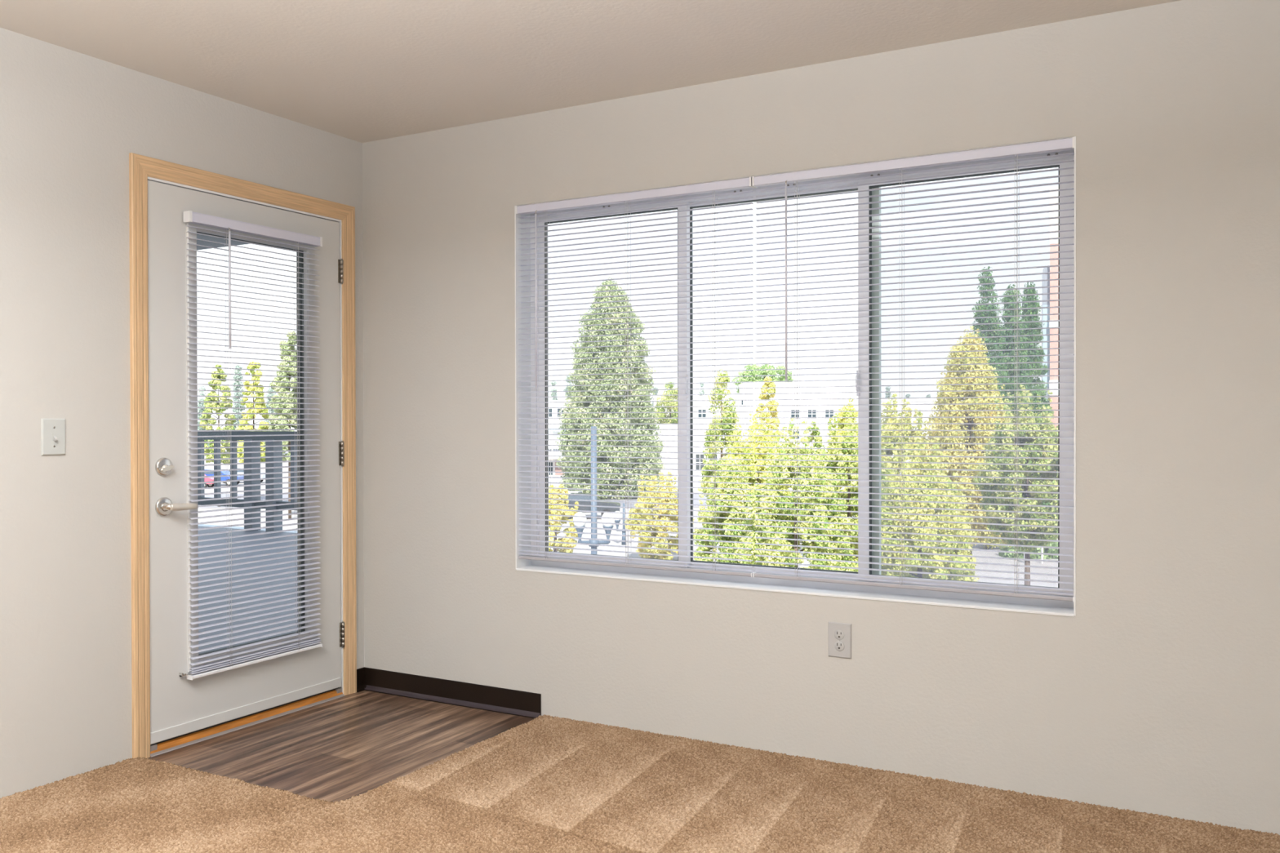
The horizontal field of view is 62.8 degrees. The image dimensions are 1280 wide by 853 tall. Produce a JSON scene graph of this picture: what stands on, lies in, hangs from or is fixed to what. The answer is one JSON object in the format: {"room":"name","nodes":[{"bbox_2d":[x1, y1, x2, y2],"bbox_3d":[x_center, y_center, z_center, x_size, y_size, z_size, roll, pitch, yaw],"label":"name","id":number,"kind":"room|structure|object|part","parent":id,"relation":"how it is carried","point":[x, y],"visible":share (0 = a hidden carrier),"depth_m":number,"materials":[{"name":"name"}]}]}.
{"room":"empty living room","nodes":[
{"label":"empty living room","id":0,"kind":"room"},
{"bbox_2d":[0,26,364,798],"bbox_3d":[-2.860,-0.024,1.950,0.170,2.440,6.370,0,0,29],"label":"wall","id":1,"kind":"structure","parent":0,"point":[71,122],"depth_m":3.51,"materials":[{"name":"grey paint"}]},
{"bbox_2d":[40,418,65,455],"bbox_3d":[-1.920,0.034,3.444,0.019,0.120,0.080,0,0,29],"label":"light switch","id":2,"kind":"object","parent":1,"relation":"attached to","point":[52,430],"visible":1,"depth_m":3.44,"materials":[{"name":"white plastic"}]},
{"bbox_2d":[128,152,356,758],"bbox_3d":[-1.580,0.107,4.194,0.224,2.143,1.082,0,0,29],"label":"door","id":3,"kind":"structure","parent":1,"relation":"in","point":[171,712],"depth_m":3.95,"materials":[{"name":"white paint"}]},
{"bbox_3d":[-1.709,0.291,3.798,0.046,0.069,0.069,0,0,29],"label":"handle","id":4,"kind":"part","parent":3,"relation":"part of","materials":[{"name":"silver metal"}]},
{"bbox_3d":[-1.664,0.292,3.833,0.019,0.029,0.117,0,0,28],"label":"lever","id":5,"kind":"part","parent":3,"relation":"part of","materials":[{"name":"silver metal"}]},
{"bbox_3d":[-1.567,0.066,4.188,0.026,1.661,0.598,0,0,29],"label":"glazing frame","id":6,"kind":"part","parent":3,"relation":"part of","materials":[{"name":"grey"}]},
{"bbox_2d":[178,210,322,679],"bbox_3d":[-1.512,0.069,4.137,0.049,1.729,0.674,0,0,29],"label":"window blind","id":7,"kind":"object","parent":3,"relation":"attached to","point":[188,216],"visible":1,"depth_m":4.12,"materials":[{"name":"white plastic"}]},
{"bbox_3d":[-1.581,0.084,4.024,0.028,1.680,0.009,0,0,29],"label":"ladder cord","id":8,"kind":"part","parent":7,"relation":"part of","materials":[{"name":"white fabric"}]},
{"bbox_3d":[-1.509,0.926,4.156,0.028,0.013,0.634,0,0,29],"label":"rail","id":9,"kind":"part","parent":7,"relation":"part of","materials":[{"name":"white plastic"}]},
{"bbox_3d":[-1.416,0.081,4.321,0.028,1.680,0.009,0,0,29],"label":"ladder cord","id":10,"kind":"part","parent":7,"relation":"part of","materials":[{"name":"white fabric"}]},
{"bbox_3d":[-1.530,0.066,4.167,0.022,1.689,0.626,0,0,29],"label":"glazing frame","id":11,"kind":"part","parent":3,"relation":"part of","materials":[{"name":"white paint"}]},
{"bbox_3d":[-1.308,-0.675,4.562,0.002,0.102,0.012,0,0,29],"label":"hinge plate","id":12,"kind":"part","parent":3,"relation":"part of","materials":[{"name":"silver metal"}]},
{"bbox_3d":[-1.306,0.118,4.567,0.002,0.104,0.012,0,0,29],"label":"hinge plate","id":13,"kind":"part","parent":3,"relation":"part of","materials":[{"name":"silver metal"}]},
{"bbox_3d":[-1.305,0.908,4.572,0.002,0.106,0.012,0,0,29],"label":"hinge plate","id":14,"kind":"part","parent":3,"relation":"part of","materials":[{"name":"silver metal"}]},
{"bbox_2d":[356,667,364,692],"bbox_3d":[-1.241,1.126,4.666,0.020,0.097,0.055,0,0,29],"label":"baseboard","id":15,"kind":"structure","parent":1,"relation":"attached to","point":[360,672],"depth_m":4.67,"materials":[{"name":"black rubber"}]},
{"bbox_2d":[147,690,533,802],"bbox_3d":[0.054,1.325,0.435,6.740,0.250,6.540,0,0,29],"label":"floor","id":16,"kind":"structure","parent":0,"point":[356,744],"depth_m":3.89,"materials":[{"name":"brown wood"}]},
{"bbox_2d":[0,715,1279,852],"bbox_3d":[0.054,1.189,0.434,6.400,0.015,6.200,0,0,29],"label":"carpet","id":17,"kind":"object","parent":16,"relation":"on","point":[544,784],"visible":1,"depth_m":3.17,"materials":[{"name":"brown carpet"}]},
{"bbox_2d":[0,0,1180,142],"bbox_3d":[0.049,-1.390,0.417,6.740,0.300,6.540,0,0,29],"label":"ceiling","id":18,"kind":"structure","parent":0,"point":[362,71],"depth_m":3.42,"materials":[{"name":"white paint"}]},
{"bbox_2d":[362,0,1279,835],"bbox_3d":[1.600,-0.041,3.209,6.740,2.440,0.170,0,0,29],"label":"wall","id":19,"kind":"structure","parent":0,"point":[1160,695],"depth_m":3.42,"materials":[{"name":"grey paint"}]},
{"bbox_2d":[364,666,541,718],"bbox_3d":[-0.822,1.127,4.457,0.957,0.097,0.020,0,0,29],"label":"baseboard","id":20,"kind":"structure","parent":19,"relation":"attached to","point":[503,700],"depth_m":4.44,"materials":[{"name":"black rubber"}]},
{"bbox_2d":[514,136,1075,617],"bbox_3d":[0.463,-0.157,3.843,2.127,1.489,0.178,0,0,29],"label":"window","id":21,"kind":"structure","parent":19,"relation":"in","point":[1055,607],"depth_m":3.78,"materials":[{"name":"white paint"}]},
{"bbox_3d":[-0.114,-0.161,4.209,0.689,1.413,0.028,0,0,29],"label":"sliding sash","id":22,"kind":"part","parent":21,"relation":"part of","materials":[{"name":"white plastic"}]},
{"bbox_2d":[515,177,755,577],"bbox_3d":[-0.046,-0.178,4.044,1.045,1.444,0.047,0,0,29],"label":"window blind","id":23,"kind":"object","parent":21,"relation":"attached to","point":[744,183],"visible":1,"depth_m":4.02,"materials":[{"name":"white plastic"}]},
{"bbox_3d":[-0.373,-0.168,4.233,0.009,1.400,0.028,0,0,29],"label":"ladder cord","id":24,"kind":"part","parent":23,"relation":"part of","materials":[{"name":"white fabric"}]},
{"bbox_3d":[-0.046,-0.168,4.051,0.009,1.400,0.028,0,0,29],"label":"ladder cord","id":25,"kind":"part","parent":23,"relation":"part of","materials":[{"name":"white fabric"}]},
{"bbox_3d":[-0.041,0.536,4.054,1.031,0.013,0.028,0,0,29],"label":"rail","id":26,"kind":"part","parent":23,"relation":"part of","materials":[{"name":"grey plastic"}]},
{"bbox_3d":[0.278,-0.167,3.871,0.009,1.400,0.028,0,0,29],"label":"ladder cord","id":27,"kind":"part","parent":23,"relation":"part of","materials":[{"name":"white fabric"}]},
{"bbox_3d":[0.486,-0.160,3.907,0.750,1.413,0.020,0,0,29],"label":"fixed sash","id":28,"kind":"part","parent":21,"relation":"part of","materials":[{"name":"white plastic"}]},
{"bbox_3d":[0.446,0.584,3.815,2.117,0.009,0.103,0,0,29],"label":"sill","id":29,"kind":"part","parent":21,"relation":"part of","materials":[{"name":"white paint"}]},
{"bbox_2d":[751,137,1074,602],"bbox_3d":[0.882,-0.176,3.527,1.085,1.444,0.047,0,0,29],"label":"window blind","id":30,"kind":"object","parent":21,"relation":"attached to","point":[1062,144],"visible":1,"depth_m":3.52,"materials":[{"name":"white plastic"}]},
{"bbox_3d":[0.557,-0.167,3.716,0.009,1.400,0.028,0,0,29],"label":"ladder cord","id":31,"kind":"part","parent":30,"relation":"part of","materials":[{"name":"white fabric"}]},
{"bbox_3d":[0.882,-0.166,3.535,0.009,1.400,0.028,0,0,29],"label":"ladder cord","id":32,"kind":"part","parent":30,"relation":"part of","materials":[{"name":"white fabric"}]},
{"bbox_3d":[0.887,0.538,3.538,1.071,0.013,0.028,0,0,29],"label":"rail","id":33,"kind":"part","parent":30,"relation":"part of","materials":[{"name":"grey plastic"}]},
{"bbox_3d":[1.205,-0.166,3.355,0.009,1.400,0.028,0,0,29],"label":"ladder cord","id":34,"kind":"part","parent":30,"relation":"part of","materials":[{"name":"white fabric"}]},
{"bbox_3d":[1.078,-0.159,3.546,0.692,1.413,0.028,0,0,29],"label":"sliding sash","id":35,"kind":"part","parent":21,"relation":"part of","materials":[{"name":"white plastic"}]},
{"bbox_2d":[828,622,851,658],"bbox_3d":[0.688,0.738,3.620,0.082,0.120,0.009,0,0,29],"label":"electrical outlet","id":36,"kind":"object","parent":19,"relation":"attached to","point":[839,633],"visible":1,"depth_m":3.62,"materials":[{"name":"grey plastic"}]},
{"bbox_2d":[834,641,844,651],"bbox_3d":[0.687,0.757,3.618,0.034,0.034,0.003,0,0,29],"label":"receptacle","id":37,"kind":"object","parent":36,"relation":"attached to","point":[838,646],"depth_m":3.62,"materials":[{"name":"grey plastic"}]},
{"bbox_2d":[834,630,844,639],"bbox_3d":[0.687,0.719,3.618,0.034,0.034,0.003,0,0,29],"label":"receptacle","id":38,"kind":"object","parent":36,"relation":"attached to","point":[838,634],"depth_m":3.62,"materials":[{"name":"grey plastic"}]},
{"label":"outside","id":39,"kind":"structure","parent":0,"visible":0},
{"bbox_2d":[198,526,297,653],"bbox_3d":[-7.111,1.281,7.684,12.828,0.220,9.500,0,0,29],"label":"deck","id":40,"kind":"object","parent":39,"point":[216,530],"depth_m":7.67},
{"bbox_2d":[197,431,297,532],"bbox_3d":[-5.436,0.593,12.160,9.400,1.089,0.120,0,0,29],"label":"balcony railing","id":41,"kind":"object","parent":40,"relation":"on","point":[216,433],"visible":0.3,"depth_m":11.44,"materials":[{"name":"grey metal"}]},
{"bbox_3d":[-5.436,0.099,12.157,9.400,0.100,0.090,0,0,29],"label":"rail","id":42,"kind":"part","parent":41,"relation":"part of","materials":[{"name":"grey metal"}]},
{"bbox_3d":[-5.435,0.846,12.162,9.400,0.085,0.050,0,0,29],"label":"rail","id":43,"kind":"part","parent":41,"relation":"part of","materials":[{"name":"grey metal"}]},
{"bbox_3d":[-4.250,0.638,11.500,0.124,1.004,0.120,0,0,29],"label":"post","id":44,"kind":"part","parent":41,"relation":"part of","materials":[{"name":"grey metal"}]},
{"bbox_3d":[-3.954,0.638,11.336,0.124,1.004,0.120,0,0,29],"label":"post","id":45,"kind":"part","parent":41,"relation":"part of","materials":[{"name":"grey metal"}]},
{"bbox_2d":[198,524,297,533],"bbox_3d":[-5.822,1.257,12.495,10.400,0.250,0.160,0,0,29],"label":"flashing","id":46,"kind":"object","parent":40,"relation":"attached to","point":[201,525],"depth_m":11.76,"materials":[{"name":"white metal"}]},
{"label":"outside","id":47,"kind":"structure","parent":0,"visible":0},
{"bbox_2d":[196,234,250,249],"bbox_3d":[-7.540,-1.713,6.905,12.828,0.330,7.760,0,0,29],"label":"roof","id":48,"kind":"structure","parent":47,"point":[198,236],"depth_m":8.96,"materials":[{"name":"grey paint"}]},
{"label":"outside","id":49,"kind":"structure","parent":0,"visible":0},
{"bbox_2d":[197,433,1057,587],"bbox_3d":[-20.597,6.016,72.738,700.000,0.500,700.000,0,0,29],"label":"ground","id":50,"kind":"structure","parent":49,"point":[1006,568],"depth_m":52.03,"materials":[{"name":"concrete"}]},
{"bbox_2d":[197,386,209,447],"bbox_3d":[-79.263,-1.095,189.863,4.445,12.510,4.123,0,0,29],"label":"conifer","id":51,"kind":"object","parent":50,"relation":"on","point":[200,404],"visible":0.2,"depth_m":189.49,"materials":[{"name":"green plant"}]},
{"bbox_2d":[204,475,213,487],"bbox_3d":[-40.990,4.877,96.033,4.450,1.550,1.810,0,0,0],"label":"parked car","id":52,"kind":"object","parent":50,"relation":"on","point":[206,479],"visible":0.23,"depth_m":95.17,"materials":[{"name":"red paint"}]},
{"bbox_2d":[200,364,242,506],"bbox_3d":[-30.091,0.674,75.096,2.967,10.289,2.899,0,0,-3],"label":"young tree","id":53,"kind":"object","parent":50,"relation":"on","point":[219,371],"visible":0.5,"depth_m":74.50,"materials":[{"name":"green plant"}]},
{"bbox_2d":[204,468,244,485],"bbox_3d":[-40.210,4.849,100.033,4.450,1.550,1.810,0,0,0],"label":"parked car","id":54,"kind":"object","parent":50,"relation":"on","point":[223,473],"visible":0.15,"depth_m":99.15,"materials":[{"name":"blue paint"}]},
{"bbox_2d":[231,364,246,446],"bbox_3d":[-72.675,-3.017,189.813,3.728,16.330,3.747,0,0,29],"label":"conifer","id":55,"kind":"object","parent":50,"relation":"on","point":[237,376],"visible":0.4,"depth_m":189.54,"materials":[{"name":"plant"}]},
{"bbox_2d":[222,466,265,483],"bbox_3d":[-39.338,4.821,104.033,4.450,1.550,1.810,0,0,0],"label":"parked car","id":56,"kind":"object","parent":50,"relation":"on","point":[239,472],"visible":0.09,"depth_m":103.15,"materials":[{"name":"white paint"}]},
{"bbox_2d":[235,360,269,462],"bbox_3d":[-26.509,0.677,72.016,2.546,10.309,2.572,0,0,29],"label":"young tree","id":57,"kind":"object","parent":50,"relation":"on","point":[249,366],"visible":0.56,"depth_m":71.64,"materials":[{"name":"yellow plant"}]},
{"bbox_2d":[262,382,278,448],"bbox_3d":[-66.586,-1.452,190.122,4.631,13.172,4.900,0,0,29],"label":"conifer","id":58,"kind":"object","parent":50,"relation":"on","point":[270,394],"visible":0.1,"depth_m":189.49,"materials":[{"name":"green plant"}]},
{"bbox_2d":[262,330,297,519],"bbox_3d":[-22.077,-0.080,65.991,2.974,11.885,3.291,0,0,29],"label":"evergreen tree","id":59,"kind":"object","parent":50,"relation":"on","point":[290,336],"visible":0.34,"depth_m":65.31,"materials":[{"name":"green plant"}]},
{"bbox_2d":[550,381,558,399],"bbox_3d":[-15.532,-1.647,190.013,3.045,13.372,2.655,0,0,29],"label":"conifer","id":60,"kind":"object","parent":50,"relation":"on","point":[553,383],"visible":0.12,"depth_m":189.68,"materials":[{"name":"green plant"}]},
{"bbox_2d":[548,484,578,552],"bbox_3d":[-3.632,4.216,43.985,2.344,3.539,2.145,0,0,29],"label":"maple tree","id":61,"kind":"object","parent":50,"relation":"on","point":[551,491],"visible":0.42,"depth_m":43.59,"materials":[{"name":"plant"}]},
{"bbox_2d":[563,375,573,399],"bbox_3d":[-12.735,-2.264,189.946,3.708,14.595,3.586,0,0,29],"label":"conifer","id":62,"kind":"object","parent":50,"relation":"on","point":[566,388],"visible":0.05,"depth_m":189.72,"materials":[{"name":"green plant"}]},
{"bbox_2d":[563,490,582,493],"bbox_3d":[-4.773,5.040,71.057,1.629,1.395,4.005,0,0,10],"label":"parked car","id":63,"kind":"object","parent":50,"relation":"on","point":[569,491],"visible":0.02,"depth_m":70.22,"materials":[{"name":"white paint"}]},
{"bbox_2d":[548,400,608,475],"bbox_3d":[-10.156,1.321,121.261,13.663,8.597,9.700,0,0,0],"label":"building","id":64,"kind":"structure","parent":50,"relation":"on","point":[555,404],"depth_m":117.97,"materials":[{"name":"white paint"}]},
{"bbox_3d":[-10.284,-1.548,117.962,0.796,0.918,0.040,0,0,0],"label":"pane","id":65,"kind":"part","parent":64,"relation":"part of","materials":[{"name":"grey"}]},
{"bbox_3d":[-10.027,4.815,118.004,0.428,1.591,0.040,0,0,0],"label":"pane","id":66,"kind":"part","parent":64,"relation":"part of","materials":[{"name":"grey glass"}]},
{"bbox_3d":[-8.876,-1.551,117.962,0.796,0.918,0.040,0,0,0],"label":"pane","id":67,"kind":"part","parent":64,"relation":"part of","materials":[{"name":"grey"}]},
{"bbox_2d":[564,493,620,515],"bbox_3d":[-3.457,5.002,66.034,4.450,1.550,1.810,0,0,0],"label":"parked car","id":68,"kind":"object","parent":50,"relation":"on","point":[570,496],"visible":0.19,"depth_m":65.15,"materials":[{"name":"grey paint"}]},
{"bbox_2d":[573,426,614,554],"bbox_3d":[-1.096,3.018,25.020,1.000,6.047,0.326,0,0,0],"label":"street lamp","id":69,"kind":"object","parent":50,"relation":"on","point":[593,432],"visible":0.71,"depth_m":24.95,"materials":[{"name":"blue metal"}]},
{"bbox_3d":[-1.435,2.207,25.015,0.326,0.335,0.326,0,0,0],"label":"globe","id":70,"kind":"part","parent":69,"relation":"part of","materials":[{"name":"white glass"}]},
{"bbox_3d":[-1.097,2.774,25.019,0.674,0.160,0.242,0,0,0],"label":"cross arm","id":71,"kind":"part","parent":69,"relation":"part of","materials":[{"name":"blue paint"}]},
{"bbox_3d":[-0.761,2.206,25.015,0.326,0.335,0.326,0,0,0],"label":"globe","id":72,"kind":"part","parent":69,"relation":"part of","materials":[{"name":"white glass"}]},
{"bbox_2d":[555,277,665,499],"bbox_3d":[-2.203,-2.820,83.995,8.912,18.203,8.751,0,0,37],"label":"evergreen tree","id":73,"kind":"object","parent":50,"relation":"on","point":[610,282],"visible":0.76,"depth_m":81.90,"materials":[{"name":"green plant"}]},
{"bbox_2d":[613,503,629,545],"bbox_3d":[-0.800,4.839,52.033,1.079,2.050,0.432,0,0,0],"label":"street lamp","id":74,"kind":"object","parent":50,"relation":"on","point":[615,515],"visible":0.4,"depth_m":51.96,"materials":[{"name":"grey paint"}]},
{"bbox_3d":[-1.124,4.411,52.030,0.432,0.444,0.432,0,0,0],"label":"globe","id":75,"kind":"part","parent":74,"relation":"part of","materials":[{"name":"white glass"}]},
{"bbox_2d":[651,386,658,406],"bbox_3d":[2.766,-1.066,189.901,3.202,12.141,2.831,0,0,29],"label":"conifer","id":76,"kind":"object","parent":50,"relation":"on","point":[655,388],"visible":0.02,"depth_m":189.77,"materials":[{"name":"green plant"}]},
{"bbox_2d":[624,471,694,559],"bbox_3d":[0.829,3.985,45.964,2.931,4.037,2.914,0,0,-17],"label":"maple tree","id":77,"kind":"object","parent":50,"relation":"on","point":[666,477],"visible":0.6,"depth_m":45.48,"materials":[{"name":"plant"}]},
{"bbox_2d":[654,382,677,423],"bbox_3d":[3.131,0.475,106.044,3.749,10.155,3.875,0,0,29],"label":"young tree","id":78,"kind":"object","parent":50,"relation":"on","point":[672,392],"visible":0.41,"depth_m":105.47,"materials":[{"name":"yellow plant"}]},
{"bbox_2d":[626,424,730,490],"bbox_3d":[3.536,2.705,96.010,9.742,5.726,8.220,0,0,0],"label":"building","id":79,"kind":"structure","parent":50,"relation":"on","point":[662,426],"depth_m":92.01,"materials":[{"name":"white paint"}]},
{"bbox_3d":[5.254,3.157,91.993,0.716,1.431,0.040,0,0,0],"label":"pane","id":80,"kind":"part","parent":79,"relation":"part of","materials":[{"name":"grey glass"}]},
{"bbox_2d":[652,395,746,439],"bbox_3d":[7.384,0.727,133.998,11.459,9.169,8.220,0,0,0],"label":"building","id":81,"kind":"structure","parent":50,"relation":"on","point":[738,397],"depth_m":129.98,"materials":[{"name":"white paint"}]},
{"bbox_3d":[7.683,-1.607,129.962,0.944,0.944,0.040,0,0,0],"label":"pane","id":82,"kind":"part","parent":81,"relation":"part of","materials":[{"name":"grey glass"}]},
{"bbox_2d":[697,382,704,395],"bbox_3d":[11.268,-1.502,190.112,3.215,12.979,3.216,0,0,29],"label":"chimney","id":83,"kind":"object","parent":50,"relation":"on","point":[702,384],"visible":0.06,"depth_m":189.77,"materials":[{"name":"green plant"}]},
{"bbox_2d":[697,368,742,503],"bbox_3d":[4.064,1.554,52.060,2.280,8.702,2.292,0,0,29],"label":"young tree","id":84,"kind":"object","parent":50,"relation":"on","point":[720,379],"visible":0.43,"depth_m":51.69,"materials":[{"name":"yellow plant"}]},
{"bbox_2d":[693,457,770,564],"bbox_3d":[2.656,3.470,30.005,2.418,5.163,2.491,0,0,-22],"label":"maple tree","id":85,"kind":"object","parent":50,"relation":"on","point":[728,461],"visible":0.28,"depth_m":29.65,"materials":[{"name":"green plant"}]},
{"bbox_2d":[715,413,802,567],"bbox_3d":[4.234,2.776,37.994,3.453,6.559,3.378,0,0,-25],"label":"maple tree","id":86,"kind":"object","parent":50,"relation":"on","point":[753,438],"visible":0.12,"depth_m":37.51,"materials":[{"name":"yellow plant"}]},
{"bbox_2d":[731,363,793,393],"bbox_3d":[20.232,-2.627,170.026,9.425,15.457,10.031,0,0,29],"label":"round tree","id":87,"kind":"object","parent":50,"relation":"on","point":[782,378],"visible":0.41,"depth_m":167.63,"materials":[{"name":"green plant"}]},
{"bbox_2d":[749,376,784,488],"bbox_3d":[5.883,1.814,47.986,2.132,8.227,2.138,0,1,42],"label":"young tree","id":88,"kind":"object","parent":50,"relation":"on","point":[766,384],"visible":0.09,"depth_m":47.86,"materials":[{"name":"yellow plant"}]},
{"bbox_2d":[737,417,853,571],"bbox_3d":[3.737,2.925,25.007,2.682,6.316,2.675,0,0,17],"label":"maple tree","id":89,"kind":"object","parent":50,"relation":"on","point":[802,482],"visible":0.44,"depth_m":24.51,"materials":[{"name":"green plant"}]},
{"bbox_2d":[737,382,857,463],"bbox_3d":[20.714,-0.107,133.992,15.538,10.788,8.220,0,0,0],"label":"building","id":90,"kind":"structure","parent":50,"relation":"on","point":[754,384],"depth_m":129.98,"materials":[{"name":"white paint"}]},
{"bbox_3d":[19.211,-1.561,129.963,1.011,0.944,0.040,0,0,0],"label":"pane","id":91,"kind":"part","parent":90,"relation":"part of","materials":[{"name":"grey glass"}]},
{"bbox_3d":[21.301,-1.565,129.963,1.011,0.944,0.040,0,0,0],"label":"pane","id":92,"kind":"part","parent":90,"relation":"part of","materials":[{"name":"grey glass"}]},
{"bbox_3d":[23.459,-1.569,129.963,1.011,0.944,0.040,0,0,0],"label":"pane","id":93,"kind":"part","parent":90,"relation":"part of","materials":[{"name":"grey glass"}]},
{"bbox_2d":[800,421,822,520],"bbox_3d":[7.478,2.845,45.955,1.820,6.187,1.836,0,0,-25],"label":"young tree","id":94,"kind":"object","parent":50,"relation":"on","point":[815,433],"visible":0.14,"depth_m":45.83,"materials":[{"name":"yellow plant"}]},
{"bbox_2d":[801,408,888,572],"bbox_3d":[6.003,2.764,30.021,2.767,6.562,2.711,0,0,13],"label":"maple tree","id":95,"kind":"object","parent":50,"relation":"on","point":[848,439],"visible":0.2,"depth_m":29.70,"materials":[{"name":"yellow plant"}]},
{"bbox_2d":[832,397,857,567],"bbox_3d":[6.898,2.521,35.006,2.142,6.980,2.225,0,0,-35],"label":"maple tree","id":96,"kind":"object","parent":50,"relation":"on","point":[849,407],"visible":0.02,"depth_m":34.85,"materials":[{"name":"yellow plant"}]},
{"bbox_2d":[884,386,890,398],"bbox_3d":[44.977,-1.185,189.930,3.099,12.220,3.371,0,0,29],"label":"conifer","id":97,"kind":"object","parent":50,"relation":"on","point":[887,394],"visible":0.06,"depth_m":189.82,"materials":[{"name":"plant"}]},
{"bbox_2d":[880,393,934,577],"bbox_3d":[8.360,2.474,34.051,2.819,7.082,2.798,0,0,-8],"label":"maple tree","id":98,"kind":"object","parent":50,"relation":"on","point":[890,446],"visible":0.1,"depth_m":33.70,"materials":[{"name":"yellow plant"}]},
{"bbox_2d":[880,398,973,462],"bbox_3d":[35.397,0.877,133.999,13.549,8.765,8.220,0,0,0],"label":"building","id":99,"kind":"structure","parent":50,"relation":"on","point":[913,401],"depth_m":129.98,"materials":[{"name":"white paint"}]},
{"bbox_2d":[880,435,979,582],"bbox_3d":[6.638,3.140,25.005,2.808,5.873,2.894,0,0,0],"label":"maple tree","id":100,"kind":"object","parent":50,"relation":"on","point":[914,465],"visible":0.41,"depth_m":24.38,"materials":[{"name":"yellow plant"}]},
{"bbox_2d":[910,325,1031,573],"bbox_3d":[10.054,1.468,32.038,3.648,9.114,3.763,0,0,8],"label":"maple tree","id":101,"kind":"object","parent":50,"relation":"on","point":[977,347],"visible":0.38,"depth_m":31.31,"materials":[{"name":"yellow plant"}]},
{"bbox_2d":[964,266,1010,549],"bbox_3d":[16.561,-0.869,50.000,2.425,13.526,2.444,0,0,-22],"label":"poplar tree","id":102,"kind":"object","parent":50,"relation":"on","point":[984,313],"visible":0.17,"depth_m":49.72,"materials":[{"name":"green plant"}]},
{"bbox_2d":[972,385,1057,585],"bbox_3d":[9.617,2.514,26.027,2.562,7.100,2.460,0,0,-2],"label":"maple tree","id":103,"kind":"object","parent":50,"relation":"on","point":[1020,413],"visible":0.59,"depth_m":25.51,"materials":[{"name":"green plant"}]},
{"bbox_2d":[995,284,1035,416],"bbox_3d":[18.369,-0.554,51.949,2.585,12.989,2.566,0,0,-25],"label":"poplar tree","id":104,"kind":"object","parent":50,"relation":"on","point":[1010,299],"visible":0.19,"depth_m":51.62,"materials":[{"name":"green plant"}]},
{"bbox_2d":[998,542,1057,559],"bbox_3d":[17.786,5.644,47.039,3.114,1.000,1.406,0,0,0],"label":"hedge","id":105,"kind":"object","parent":50,"relation":"on","point":[1011,555],"visible":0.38,"depth_m":46.52,"materials":[{"name":"green plant"}]},
{"bbox_2d":[1014,281,1054,510],"bbox_3d":[20.021,-0.746,54.015,2.429,13.408,2.468,0,0,13],"label":"poplar tree","id":106,"kind":"object","parent":50,"relation":"on","point":[1030,298],"visible":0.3,"depth_m":53.59,"materials":[{"name":"green plant"}]},
{"bbox_2d":[1040,547,1043,563],"bbox_3d":[17.256,5.231,45.035,0.098,1.289,0.098,0,0,0],"label":"post","id":107,"kind":"object","parent":50,"relation":"on","point":[1042,548],"visible":0.32,"depth_m":45.01,"materials":[{"name":"white paint"}]},
{"bbox_2d":[1028,186,1058,504],"bbox_3d":[27.458,-3.516,58.002,10.250,18.575,9.080,0,0,29],"label":"building","id":108,"kind":"structure","parent":50,"relation":"on","point":[1054,262],"depth_m":55.89,"materials":[{"name":"pink brick"}]},
{"bbox_2d":[1042,266,1049,305],"bbox_3d":[22.515,-7.579,57.587,0.436,2.062,2.900,0,0,29],"label":"hood","id":109,"kind":"object","parent":108,"relation":"attached to","point":[1045,283],"depth_m":56.33,"materials":[{"name":"grey metal"}]},
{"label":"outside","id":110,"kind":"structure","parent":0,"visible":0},
{"bbox_2d":[197,493,959,508],"bbox_3d":[-15.544,5.634,86.822,187.419,0.040,107.102,0,0,29],"label":"road","id":111,"kind":"structure","parent":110,"point":[695,495],"depth_m":80.42,"materials":[{"name":"grey asphalt"}]}
]}

